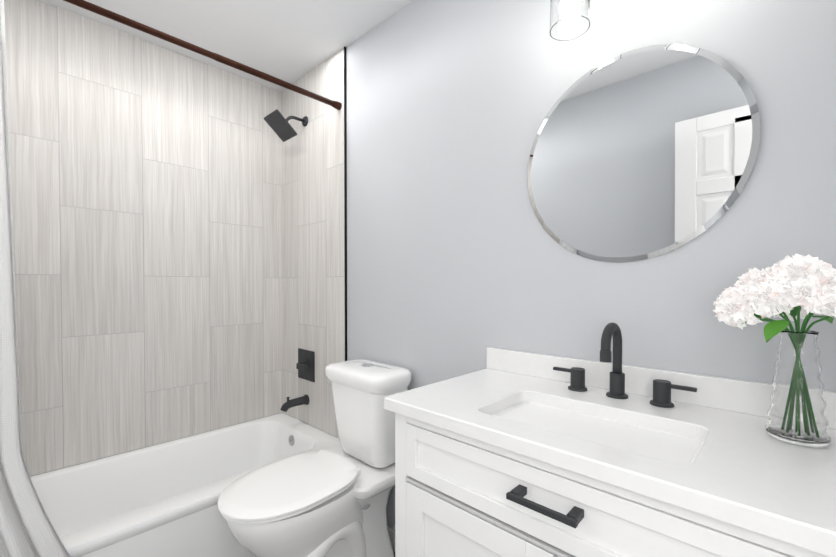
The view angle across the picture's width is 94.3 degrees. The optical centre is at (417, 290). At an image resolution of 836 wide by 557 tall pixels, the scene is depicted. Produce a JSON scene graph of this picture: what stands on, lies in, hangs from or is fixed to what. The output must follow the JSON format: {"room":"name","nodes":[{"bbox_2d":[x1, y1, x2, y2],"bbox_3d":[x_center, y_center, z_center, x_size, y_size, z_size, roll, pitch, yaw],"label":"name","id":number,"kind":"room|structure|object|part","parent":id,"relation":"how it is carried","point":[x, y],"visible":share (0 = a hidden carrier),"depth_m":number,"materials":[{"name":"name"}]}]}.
{"room":"bathroom","nodes":[
{"label":"bathroom","id":0,"kind":"room"},
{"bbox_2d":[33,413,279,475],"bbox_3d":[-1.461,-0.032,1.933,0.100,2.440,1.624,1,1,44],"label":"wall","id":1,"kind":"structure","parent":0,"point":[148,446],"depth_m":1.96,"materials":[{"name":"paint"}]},
{"bbox_2d":[4,0,282,475],"bbox_3d":[-1.386,-0.233,1.928,0.010,2.037,1.504,1,1,44],"label":"wall tile","id":2,"kind":"structure","parent":1,"relation":"attached to","point":[146,185],"depth_m":1.91,"materials":[{"name":"tile"}]},
{"bbox_2d":[42,0,412,91],"bbox_3d":[-0.413,-1.287,0.984,2.900,0.100,1.724,1,1,44],"label":"ceiling","id":3,"kind":"structure","parent":0,"point":[291,41],"depth_m":1.83,"materials":[{"name":"white paint"}]},
{"bbox_2d":[300,0,835,529],"bbox_3d":[0.147,-0.026,1.591,2.900,2.440,0.100,1,1,44],"label":"wall","id":4,"kind":"structure","parent":0,"point":[460,260],"depth_m":1.31,"materials":[{"name":"paint"}]},
{"bbox_2d":[281,47,344,437],"bbox_3d":[-0.622,-0.238,2.245,0.680,2.037,0.010,1,1,44],"label":"wall tile","id":5,"kind":"structure","parent":4,"relation":"attached to","point":[313,284],"depth_m":2.20,"materials":[{"name":"tile"}]},
{"bbox_2d":[264,109,307,141],"bbox_3d":[-0.729,-0.937,2.179,0.156,0.155,0.217,1,1,44],"label":"shower head","id":6,"kind":"object","parent":5,"relation":"attached to","point":[279,125],"visible":1,"depth_m":2.15},
{"bbox_3d":[-0.704,-0.965,2.205,0.017,0.059,0.129,1,1,44],"label":"arm","id":7,"kind":"part","parent":6,"relation":"part of"},
{"bbox_2d":[280,394,309,411],"bbox_3d":[-0.710,0.641,2.224,0.060,0.082,0.163,1,1,44],"label":"tub spout","id":8,"kind":"object","parent":5,"relation":"attached to","point":[294,402],"visible":1,"depth_m":2.21,"materials":[{"name":"grey metal"}]},
{"bbox_2d":[296,348,314,381],"bbox_3d":[-0.675,0.433,2.258,0.176,0.176,0.060,1,1,44],"label":"shower valve","id":9,"kind":"object","parent":5,"relation":"attached to","point":[305,365],"visible":1,"depth_m":2.25,"materials":[{"name":"grey metal"}]},
{"bbox_3d":[-0.662,0.434,2.218,0.097,0.032,0.020,1,1,44],"label":"lever","id":10,"kind":"part","parent":9,"relation":"part of","materials":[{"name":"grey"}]},
{"bbox_2d":[344,46,346,360],"bbox_3d":[-0.374,-0.234,2.008,0.006,2.037,0.012,1,1,44],"label":"trim","id":11,"kind":"structure","parent":4,"relation":"attached to","point":[345,166],"depth_m":2.00,"materials":[{"name":"black metal"}]},
{"bbox_2d":[387,526,394,551],"bbox_3d":[-0.032,1.145,1.703,0.838,0.095,0.012,1,1,44],"label":"baseboard","id":12,"kind":"structure","parent":4,"relation":"attached to","point":[391,531],"depth_m":1.78,"materials":[{"name":"white"}]},
{"bbox_2d":[550,0,589,40],"bbox_3d":[0.536,-0.850,1.015,0.356,0.245,0.178,1,1,44],"label":"light","id":13,"kind":"object","parent":4,"relation":"attached to","point":[569,19],"visible":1,"depth_m":1.07,"materials":[{"name":"grey"}]},
{"bbox_3d":[0.421,-0.805,1.076,0.056,0.104,0.056,1,1,44],"label":"bulb","id":14,"kind":"part","parent":13,"relation":"part of","materials":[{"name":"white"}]},
{"bbox_2d":[528,44,760,261],"bbox_3d":[0.577,-0.373,1.094,0.584,0.584,0.017,1,1,44],"label":"mirror","id":15,"kind":"object","parent":4,"relation":"attached to","point":[643,153],"visible":1,"depth_m":1.05,"materials":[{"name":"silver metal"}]},
{"bbox_2d":[486,347,835,428],"bbox_3d":[0.592,0.247,1.087,0.935,0.075,0.019,1,1,44],"label":"backsplash","id":16,"kind":"structure","parent":4,"relation":"attached to","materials":[{"name":"white stone"}]},
{"bbox_3d":[-0.413,1.253,1.023,2.900,0.100,1.724,1,1,44],"label":"floor","id":17,"kind":"structure","parent":0,"visible":0},
{"bbox_2d":[30,413,340,556],"bbox_3d":[-1.123,0.992,1.697,0.733,0.400,1.520,1,1,44],"label":"bathtub","id":18,"kind":"object","parent":17,"relation":"on","point":[159,500],"visible":0.73,"depth_m":1.76,"materials":[{"name":"white ceramic"}]},
{"bbox_2d":[217,359,411,556],"bbox_3d":[-0.399,0.761,1.538,0.406,0.867,0.725,1,1,44],"label":"toilet","id":19,"kind":"object","parent":17,"relation":"on","point":[319,503],"visible":0.98,"depth_m":1.51,"materials":[{"name":"white ceramic"}]},
{"bbox_3d":[-0.483,0.712,1.448,0.388,0.034,0.480,1,1,44],"label":"lid","id":20,"kind":"part","parent":19,"relation":"part of","materials":[{"name":"white plastic"}]},
{"bbox_3d":[-0.482,0.726,1.450,0.376,0.036,0.472,1,1,44],"label":"seat","id":21,"kind":"part","parent":19,"relation":"part of","materials":[{"name":"white plastic"}]},
{"bbox_3d":[-0.226,0.371,1.713,0.406,0.082,0.224,1,1,44],"label":"tank lid","id":22,"kind":"part","parent":19,"relation":"part of","materials":[{"name":"white ceramic"}]},
{"bbox_3d":[-0.220,0.572,1.723,0.364,0.332,0.198,1,1,44],"label":"tank","id":23,"kind":"part","parent":19,"relation":"part of","materials":[{"name":"white ceramic"}]},
{"bbox_2d":[384,322,835,556],"bbox_3d":[0.416,0.644,0.909,0.935,1.121,0.529,1,1,44],"label":"bathroom vanity","id":24,"kind":"object","parent":17,"relation":"on","point":[509,453],"visible":1,"depth_m":0.81,"materials":[{"name":"white"}]},
{"bbox_3d":[0.120,0.791,0.895,0.402,0.573,0.020,1,1,44],"label":"door","id":25,"kind":"part","parent":24,"relation":"part of","materials":[{"name":"white wood"}]},
{"bbox_3d":[0.267,0.499,0.751,0.811,0.008,0.023,1,1,44],"label":"rail","id":26,"kind":"part","parent":24,"relation":"part of","materials":[{"name":"white wood"}]},
{"bbox_3d":[0.203,0.406,0.782,0.018,0.015,0.036,1,1,44],"label":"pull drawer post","id":27,"kind":"part","parent":24,"relation":"part of","materials":[{"name":"grey metal"}]},
{"bbox_2d":[553,367,586,391],"bbox_3d":[0.445,0.254,1.137,0.098,0.060,0.052,1,1,44],"label":"handle","id":28,"kind":"object","parent":24,"relation":"on","point":[577,379],"depth_m":1.11,"materials":[{"name":"grey metal"}]},
{"bbox_3d":[0.286,0.408,0.704,0.018,0.015,0.036,1,1,44],"label":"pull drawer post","id":29,"kind":"part","parent":24,"relation":"part of","materials":[{"name":"grey metal"}]},
{"bbox_3d":[0.267,0.421,0.749,0.807,0.137,0.020,1,1,44],"label":"drawer","id":30,"kind":"part","parent":24,"relation":"part of","materials":[{"name":"white wood"}]},
{"bbox_2d":[600,322,627,398],"bbox_3d":[0.511,0.184,1.020,0.054,0.204,0.134,1,1,44],"label":"faucet","id":31,"kind":"object","parent":24,"relation":"on","point":[611,330],"depth_m":1.03,"materials":[{"name":"grey metal"}]},
{"bbox_3d":[0.269,0.336,0.749,0.811,0.029,0.020,1,1,44],"label":"rail","id":32,"kind":"part","parent":24,"relation":"part of","materials":[{"name":"white wood"}]},
{"bbox_2d":[650,379,696,407],"bbox_3d":[0.630,0.256,0.960,0.098,0.060,0.052,1,1,44],"label":"handle","id":33,"kind":"object","parent":24,"relation":"on","point":[661,388],"depth_m":0.96,"materials":[{"name":"grey metal"}]},
{"bbox_2d":[713,254,835,447],"bbox_3d":[0.723,0.108,0.757,0.250,0.362,0.241,1,1,44],"label":"vase","id":34,"kind":"object","parent":24,"relation":"on","point":[796,288],"visible":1,"depth_m":0.73,"materials":[{"name":"clear glass"}]},
{"bbox_3d":[0.714,0.161,0.753,0.084,0.230,0.091,1,1,44],"label":"stem","id":35,"kind":"part","parent":34,"relation":"part of","materials":[{"name":"green plant"}]},
{"bbox_3d":[0.730,0.159,0.754,0.044,0.234,0.044,1,1,44],"label":"stem","id":36,"kind":"part","parent":34,"relation":"part of","materials":[{"name":"green plant"}]},
{"bbox_3d":[0.745,0.162,0.763,0.013,0.227,0.066,1,1,44],"label":"stem","id":37,"kind":"part","parent":34,"relation":"part of","materials":[{"name":"green plant"}]},
{"bbox_3d":[0.738,0.147,0.754,0.004,0.257,0.008,1,1,44],"label":"stem","id":38,"kind":"part","parent":34,"relation":"part of","materials":[{"name":"green plant"}]},
{"bbox_3d":[0.737,0.153,0.747,0.030,0.246,0.048,1,1,44],"label":"stem","id":39,"kind":"part","parent":34,"relation":"part of","materials":[{"name":"green plant"}]},
{"bbox_3d":[0.747,0.153,0.755,0.043,0.246,0.043,1,1,44],"label":"stem","id":40,"kind":"part","parent":34,"relation":"part of","materials":[{"name":"green plant"}]},
{"bbox_3d":[0.745,0.160,0.746,0.066,0.232,0.015,1,1,44],"label":"stem","id":41,"kind":"part","parent":34,"relation":"part of","materials":[{"name":"green plant"}]},
{"bbox_3d":[-0.937,-0.007,0.381,2.800,2.440,0.100,1,1,44],"label":"wall","id":42,"kind":"structure","parent":0,"visible":0},
{"bbox_3d":[-1.666,-0.221,1.149,0.680,2.037,0.010,1,1,44],"label":"wall tile","id":43,"kind":"structure","parent":42,"relation":"attached to","visible":0},
{"bbox_2d":[63,0,341,109],"bbox_3d":[-0.927,-0.955,1.479,0.038,0.038,1.503,1,1,44],"label":"curtain rod","id":44,"kind":"object","parent":43,"relation":"attached to","point":[114,16],"visible":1,"depth_m":1.53,"materials":[{"name":"brown metal"}]},
{"bbox_2d":[0,0,70,556],"bbox_3d":[-1.200,0.050,1.088,0.218,2.032,0.516,1,1,44],"label":"curtain","id":45,"kind":"object","parent":44,"relation":"hanging from","point":[27,529],"visible":1,"depth_m":1.09,"materials":[{"name":"fabric"}]}
]}

